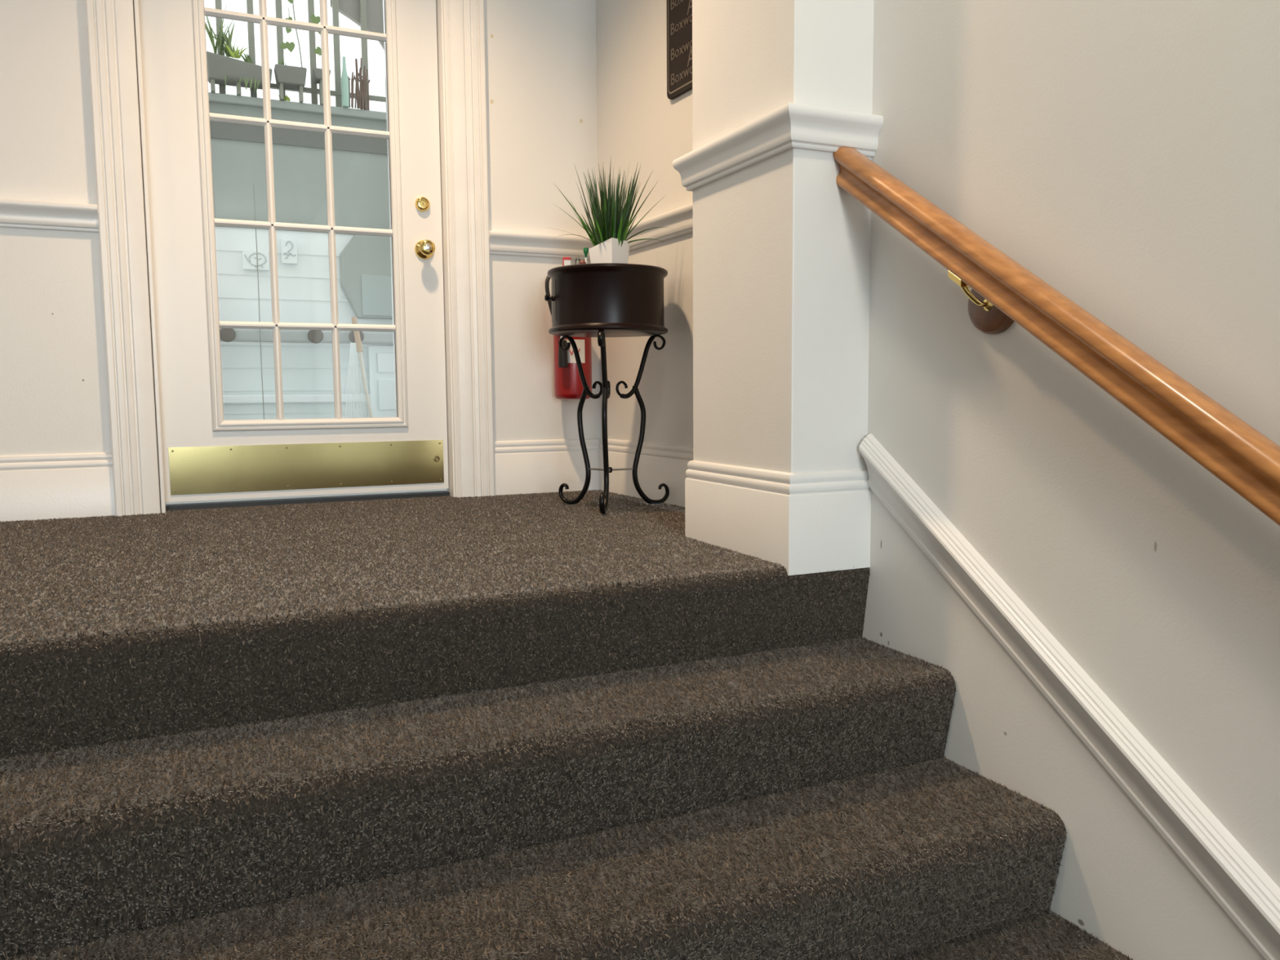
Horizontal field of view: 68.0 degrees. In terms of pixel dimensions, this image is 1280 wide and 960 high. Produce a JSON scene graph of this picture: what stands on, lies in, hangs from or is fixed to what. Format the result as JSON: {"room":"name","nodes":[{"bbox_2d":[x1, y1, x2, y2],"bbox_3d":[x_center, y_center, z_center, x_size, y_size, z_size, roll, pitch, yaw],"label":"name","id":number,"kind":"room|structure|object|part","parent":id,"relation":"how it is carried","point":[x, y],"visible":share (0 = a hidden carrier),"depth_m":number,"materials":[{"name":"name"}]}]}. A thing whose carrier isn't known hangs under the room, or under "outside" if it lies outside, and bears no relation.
{"room":"indoor stairwell","nodes":[
{"label":"indoor stairwell","id":0,"kind":"room"},
{"bbox_2d":[0,0,600,455],"bbox_3d":[-1.466,-1.128,3.036,3.160,2.550,0.130,-3,6,-25],"label":"wall","id":1,"kind":"structure","parent":0,"point":[541,65],"depth_m":2.93,"materials":[{"name":"paint"}]},
{"bbox_2d":[0,198,98,232],"bbox_3d":[-2.188,-0.771,2.642,1.188,0.083,0.036,-3,6,-25],"label":"chair rail","id":2,"kind":"object","parent":1,"relation":"attached to","point":[14,213],"visible":1,"depth_m":2.83,"materials":[{"name":"paint"}]},
{"bbox_2d":[0,452,115,522],"bbox_3d":[-2.187,0.044,2.726,1.188,0.208,0.015,-3,6,-25],"label":"baseboard","id":3,"kind":"structure","parent":1,"relation":"attached to","point":[46,486],"depth_m":2.90,"materials":[{"name":"paint"}]},
{"bbox_2d":[85,0,165,516],"bbox_3d":[-1.588,-0.985,2.904,0.140,2.208,0.030,-3,6,-25],"label":"door frame","id":4,"kind":"structure","parent":1,"relation":"attached to","point":[110,25],"depth_m":2.92,"materials":[{"name":"paint"}]},
{"bbox_2d":[133,0,457,511],"bbox_3d":[-1.132,-0.945,3.200,0.971,2.070,0.142,-3,6,-25],"label":"door","id":5,"kind":"structure","parent":1,"relation":"in","point":[206,456],"depth_m":3.21,"materials":[{"name":"paint"}]},
{"bbox_3d":[-1.129,-1.026,3.194,0.645,1.713,0.026,-3,6,-25],"label":"lite frame","id":6,"kind":"part","parent":5,"relation":"part of","materials":[{"name":"paint"}]},
{"bbox_3d":[-1.126,-0.048,3.281,0.898,0.156,0.002,-3,6,-25],"label":"kick plate","id":7,"kind":"part","parent":5,"relation":"part of","materials":[{"name":"gold metal"}]},
{"bbox_3d":[-0.969,-1.030,3.284,0.195,0.326,0.004,-3,6,-25],"label":"pane","id":8,"kind":"part","parent":5,"relation":"part of","materials":[{"name":"clear glass"}]},
{"bbox_3d":[-0.966,-0.699,3.314,0.195,0.323,0.004,-3,6,-25],"label":"pane","id":9,"kind":"part","parent":5,"relation":"part of","materials":[{"name":"clear glass"}]},
{"bbox_3d":[-0.755,-0.818,3.350,0.068,0.068,0.064,-3,6,-25],"label":"knob","id":10,"kind":"part","parent":5,"relation":"part of","materials":[{"name":"gold metal"}]},
{"bbox_2d":[444,0,494,497],"bbox_3d":[-0.606,-1.034,3.353,0.135,2.208,0.030,-3,6,-25],"label":"door frame","id":11,"kind":"structure","parent":1,"relation":"attached to","point":[464,19],"depth_m":3.37,"materials":[{"name":"paint"}]},
{"bbox_2d":[488,230,594,259],"bbox_3d":[-0.346,-0.863,3.484,0.431,0.083,0.036,-3,6,-25],"label":"chair rail","id":12,"kind":"object","parent":1,"relation":"attached to","point":[501,242],"visible":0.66,"depth_m":3.47,"materials":[{"name":"paint"}]},
{"bbox_2d":[493,438,599,495],"bbox_3d":[-0.344,-0.048,3.569,0.431,0.208,0.015,-3,6,-25],"label":"baseboard","id":13,"kind":"structure","parent":1,"relation":"attached to","point":[523,466],"depth_m":3.55,"materials":[{"name":"paint"}]},
{"bbox_2d":[545,275,591,399],"bbox_3d":[-0.252,-0.525,3.472,0.140,0.458,0.187,1,5,12],"label":"fire extinguisher","id":14,"kind":"object","parent":1,"relation":"attached to","point":[567,381],"visible":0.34,"depth_m":3.44,"materials":[{"name":"red metal"}]},
{"bbox_2d":[208,92,393,420],"bbox_3d":[-1.535,-0.803,4.232,3.200,1.685,0.130,-3,6,-25],"label":"wall","id":15,"kind":"structure","parent":0,"point":[360,163],"depth_m":4.18,"materials":[{"name":"grey"}]},
{"bbox_2d":[204,0,272,95],"bbox_3d":[-1.714,-1.817,3.992,0.302,0.382,0.091,-3,6,-25],"label":"planter","id":16,"kind":"object","parent":15,"relation":"on","point":[222,69],"visible":0.89,"depth_m":3.98,"materials":[{"name":"grey ceramic"}]},
{"bbox_2d":[242,249,269,270],"bbox_3d":[-1.663,-0.952,4.109,0.106,0.083,0.017,-3,6,-25],"label":"wall plaque","id":17,"kind":"object","parent":15,"relation":"attached to","point":[250,258],"visible":1,"depth_m":4.10,"materials":[{"name":"white"}]},
{"bbox_2d":[253,184,264,419],"bbox_3d":[-1.645,-0.628,4.110,0.005,1.280,0.057,-2,6,-20],"label":"pull cord","id":18,"kind":"object","parent":15,"relation":"hanging from","point":[253,184],"visible":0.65,"depth_m":4.10,"materials":[{"name":"grey plastic"}]},
{"bbox_2d":[278,93,291,101],"bbox_3d":[-1.528,-1.653,4.100,0.065,0.030,0.020,-4,7,-36],"label":"plant","id":19,"kind":"object","parent":15,"relation":"on","point":[286,98],"visible":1,"depth_m":4.10,"materials":[{"name":"green plant"}]},
{"bbox_2d":[280,239,297,264],"bbox_3d":[-1.539,-1.002,4.162,0.065,0.105,0.017,-3,6,-25],"label":"wall plaque","id":20,"kind":"object","parent":15,"relation":"attached to","point":[288,246],"visible":1,"depth_m":4.16,"materials":[{"name":"white"}]},
{"bbox_2d":[274,57,306,102],"bbox_3d":[-1.510,-1.726,4.101,0.128,0.177,0.080,-3,6,-25],"label":"planter","id":21,"kind":"object","parent":15,"relation":"on","point":[286,76],"visible":1,"depth_m":4.07,"materials":[{"name":"grey ceramic"}]},
{"bbox_2d":[279,0,321,66],"bbox_3d":[-1.455,-1.991,4.090,0.201,0.423,0.008,-3,6,-25],"label":"trailing vine","id":22,"kind":"object","parent":21,"relation":"in","point":[315,20],"visible":0.63,"depth_m":4.08,"materials":[{"name":"green plant"}]},
{"bbox_3d":[-1.479,-1.990,4.081,0.038,0.423,0.004,-3,6,-25],"label":"stem","id":23,"kind":"part","parent":22,"relation":"part of","materials":[{"name":"grey"}]},
{"bbox_2d":[207,0,386,110],"bbox_3d":[-1.555,-2.199,4.125,3.200,1.115,0.062,-3,6,-25],"label":"railing","id":24,"kind":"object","parent":15,"relation":"in","point":[366,14],"depth_m":4.22,"materials":[{"name":"grey"}]},
{"bbox_3d":[-0.745,-2.323,4.506,1.400,0.950,0.030,-3,6,-25],"label":"shade panel","id":25,"kind":"part","parent":24,"relation":"part of","materials":[{"name":"grey"}]},
{"bbox_3d":[-1.541,-1.624,4.156,3.200,0.035,0.130,-3,6,-25],"label":"sill","id":26,"kind":"part","parent":15,"relation":"part of","materials":[{"name":"grey"}]},
{"bbox_3d":[-1.529,-1.351,4.159,3.200,0.510,0.018,-3,6,-25],"label":"panel","id":27,"kind":"part","parent":15,"relation":"part of","materials":[{"name":"grey"}]},
{"bbox_2d":[219,328,393,343],"bbox_3d":[-1.545,-0.632,4.152,1.900,0.066,0.052,-3,6,-25],"label":"rail","id":28,"kind":"object","parent":15,"relation":"attached to","point":[227,335],"visible":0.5,"depth_m":4.17,"materials":[{"name":"grey"}]},
{"bbox_2d":[311,67,330,105],"bbox_3d":[-1.394,-1.716,4.155,0.072,0.145,0.080,-3,6,-25],"label":"planter","id":29,"kind":"object","parent":15,"relation":"on","point":[317,73],"visible":0.59,"depth_m":4.13,"materials":[{"name":"grey ceramic"}]},
{"bbox_2d":[341,56,349,107],"bbox_3d":[-1.301,-1.755,4.183,0.034,0.215,0.034,-3,6,-25],"label":"bottle","id":30,"kind":"object","parent":15,"relation":"on","point":[344,79],"visible":1,"depth_m":4.17,"materials":[{"name":"teal glass"}]},
{"bbox_2d":[347,57,370,110],"bbox_3d":[-1.247,-1.760,4.208,0.101,0.220,0.022,-3,6,-29],"label":"bundle","id":31,"kind":"object","parent":15,"relation":"on","point":[358,95],"visible":1,"depth_m":4.21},
{"bbox_2d":[339,234,392,319],"bbox_3d":[-1.104,-0.928,4.345,0.512,0.377,0.063,-3,6,-25],"label":"upper cabinet","id":32,"kind":"object","parent":15,"relation":"attached to","point":[365,261],"visible":0.45,"depth_m":4.26,"materials":[{"name":"grey"}]},
{"bbox_3d":[-1.062,-0.839,4.340,0.408,0.180,0.004,-3,6,-25],"label":"door","id":33,"kind":"part","parent":32,"relation":"part of","materials":[{"name":"grey"}]},
{"bbox_2d":[368,346,395,417],"bbox_3d":[-1.054,-0.326,4.436,0.400,0.590,0.034,-3,6,-25],"label":"door","id":34,"kind":"structure","parent":15,"relation":"in","point":[380,358],"depth_m":4.35,"materials":[{"name":"white"}]},
{"bbox_3d":[-1.052,-0.543,4.402,0.325,0.090,0.006,-3,6,-25],"label":"panel","id":35,"kind":"part","parent":34,"relation":"part of","materials":[{"name":"white"}]},
{"bbox_3d":[-1.051,-0.399,4.415,0.325,0.140,0.006,-3,6,-25],"label":"panel","id":36,"kind":"part","parent":34,"relation":"part of","materials":[{"name":"white"}]},
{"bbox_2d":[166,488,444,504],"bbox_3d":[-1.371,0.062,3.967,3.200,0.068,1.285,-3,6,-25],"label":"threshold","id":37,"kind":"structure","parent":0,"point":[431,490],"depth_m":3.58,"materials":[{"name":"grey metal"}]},
{"bbox_2d":[345,316,373,417],"bbox_3d":[-1.239,-0.365,4.251,0.161,0.728,0.058,-2,5,-15],"label":"mop","id":38,"kind":"object","parent":37,"relation":"on","point":[356,348],"visible":0.53,"depth_m":4.23,"materials":[{"name":"beige"}]},
{"bbox_3d":[-1.217,-0.357,4.248,0.121,0.712,0.028,0,5,6],"label":"handle","id":39,"kind":"part","parent":38,"relation":"part of","materials":[{"name":"beige"}]},
{"bbox_2d":[0,488,870,758],"bbox_3d":[-1.124,0.454,2.435,2.940,0.604,1.926,-3,6,-25],"label":"floor","id":40,"kind":"structure","parent":0,"point":[113,628],"depth_m":1.86,"materials":[{"name":"carpet"}]},
{"bbox_2d":[165,490,449,511],"bbox_3d":[-1.140,0.074,3.324,0.952,0.022,0.072,-3,6,-25],"label":"threshold","id":41,"kind":"object","parent":40,"relation":"on","point":[437,493],"visible":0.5,"depth_m":3.29,"materials":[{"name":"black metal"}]},
{"bbox_2d":[544,262,669,514],"bbox_3d":[-0.096,-0.286,3.038,0.419,0.753,0.381,-3,6,-25],"label":"plant stand","id":42,"kind":"object","parent":40,"relation":"on","point":[601,300],"visible":1,"depth_m":2.89,"materials":[{"name":"black paint"}]},
{"bbox_3d":[-0.281,-0.565,2.944,0.029,0.022,0.022,-3,6,-25],"label":"knob","id":43,"kind":"part","parent":42,"relation":"part of","materials":[{"name":"black metal"}]},
{"bbox_3d":[-0.259,-0.563,3.034,0.038,0.124,0.207,0,5,8],"label":"drawer","id":44,"kind":"part","parent":42,"relation":"part of","materials":[{"name":"black paint"}]},
{"bbox_2d":[562,257,570,266],"bbox_3d":[-0.230,-0.678,2.976,0.024,0.040,0.017,-2,5,-16],"label":"box","id":45,"kind":"object","parent":42,"relation":"on","point":[566,260],"visible":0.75,"depth_m":2.97,"materials":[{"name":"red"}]},
{"bbox_3d":[-0.230,-0.693,2.974,0.023,0.009,0.017,-2,5,-16],"label":"lid","id":46,"kind":"part","parent":45,"relation":"part of","materials":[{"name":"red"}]},
{"bbox_3d":[-0.218,-0.115,3.137,0.134,0.395,0.016,3,6,35],"label":"leg","id":47,"kind":"part","parent":42,"relation":"part of","materials":[{"name":"black metal"}]},
{"bbox_2d":[582,247,588,263],"bbox_3d":[-0.171,-0.697,2.996,0.017,0.073,0.017,-3,6,-25],"label":"bottle","id":48,"kind":"object","parent":42,"relation":"on","point":[585,250],"visible":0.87,"depth_m":2.99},
{"bbox_2d":[539,160,666,263],"bbox_3d":[-0.117,-0.826,2.967,0.387,0.335,0.218,-3,6,-25],"label":"potted grass","id":49,"kind":"object","parent":42,"relation":"on","point":[609,239],"depth_m":2.95,"materials":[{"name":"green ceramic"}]},
{"bbox_3d":[-0.111,-0.094,2.907,0.016,0.395,0.134,0,5,5],"label":"leg","id":50,"kind":"part","parent":42,"relation":"part of","materials":[{"name":"black metal"}]},
{"bbox_3d":[0.035,-0.114,3.114,0.134,0.395,0.016,-3,6,-25],"label":"leg","id":51,"kind":"part","parent":42,"relation":"part of","materials":[{"name":"black metal"}]},
{"bbox_2d":[588,237,629,263],"bbox_3d":[-0.096,-0.706,2.988,0.093,0.092,0.093,3,6,36],"label":"pot","id":52,"kind":"object","parent":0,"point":[605,250],"depth_m":2.95,"materials":[{"name":"white ceramic"}]},
{"bbox_2d":[595,0,693,511],"bbox_3d":[0.205,-1.141,3.046,0.233,2.550,1.275,-3,6,-25],"label":"wall","id":53,"kind":"structure","parent":0,"point":[637,120],"depth_m":3.23,"materials":[{"name":"paint"}]},
{"bbox_2d":[598,438,693,510],"bbox_3d":[0.132,-0.009,3.115,0.015,0.208,1.242,-3,6,-28],"label":"baseboard","id":54,"kind":"structure","parent":53,"relation":"attached to","point":[659,464],"depth_m":3.28,"materials":[{"name":"paint"}]},
{"bbox_2d":[626,203,693,251],"bbox_3d":[0.117,-0.825,3.035,0.036,0.083,1.242,-3,6,-28],"label":"chair rail","id":55,"kind":"object","parent":53,"relation":"attached to","point":[677,222],"visible":0.4,"depth_m":3.10,"materials":[{"name":"paint"}]},
{"bbox_2d":[666,0,692,99],"bbox_3d":[0.153,-1.463,2.921,0.013,0.501,0.273,-3,6,-28],"label":"wall sign","id":56,"kind":"object","parent":53,"relation":"attached to","point":[679,12],"visible":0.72,"depth_m":2.98,"materials":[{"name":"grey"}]},
{"bbox_2d":[692,0,874,472],"bbox_3d":[0.442,-1.084,2.231,0.486,2.518,0.448,-3,6,-25],"label":"wall pier","id":57,"kind":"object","parent":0,"point":[781,251],"visible":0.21,"depth_m":2.06,"materials":[{"name":"paint"}]},
{"bbox_2d":[684,460,871,575],"bbox_3d":[0.369,0.069,2.299,0.337,0.218,0.478,-3,6,-25],"label":"baseboard","id":58,"kind":"object","parent":57,"relation":"attached to","point":[807,522],"visible":0.81,"depth_m":2.09,"materials":[{"name":"paint"}]},
{"bbox_2d":[672,102,883,191],"bbox_3d":[0.353,-0.752,2.219,0.359,0.083,0.521,-3,6,-25],"label":"chair rail","id":59,"kind":"object","parent":57,"relation":"attached to","point":[790,126],"visible":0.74,"depth_m":2.00,"materials":[{"name":"paint"}]},
{"bbox_2d":[862,0,1279,959],"bbox_3d":[2.232,-0.027,-1.327,0.286,4.000,7.737,-3,6,-25],"label":"wall","id":60,"kind":"structure","parent":0,"point":[1125,154],"depth_m":1.56,"materials":[{"name":"paint"}]},
{"bbox_2d":[832,146,1279,525],"bbox_3d":[0.917,0.127,1.096,0.102,1.510,2.196,-3,6,-25],"label":"handrail","id":61,"kind":"object","parent":60,"relation":"attached to","point":[1003,292],"visible":0.99,"depth_m":1.48,"materials":[{"name":"brown wood"}]},
{"bbox_2d":[858,433,1279,959],"bbox_3d":[0.977,0.803,1.121,0.033,1.633,2.285,-3,6,-25],"label":"trim","id":62,"kind":"structure","parent":60,"relation":"attached to","point":[1240,886],"depth_m":1.57,"materials":[{"name":"paint"}]},
{"bbox_3d":[1.282,1.957,-2.566,3.220,0.129,6.211,-3,6,-25],"label":"floor","id":63,"kind":"structure","parent":0,"visible":0},
{"bbox_2d":[0,636,1133,959],"bbox_3d":[-0.417,1.084,0.889,2.782,1.222,1.701,-3,6,-25],"label":"carpeted stairs","id":64,"kind":"structure","parent":63,"relation":"on","point":[803,802],"depth_m":1.50,"materials":[{"name":"carpet"}]}
]}

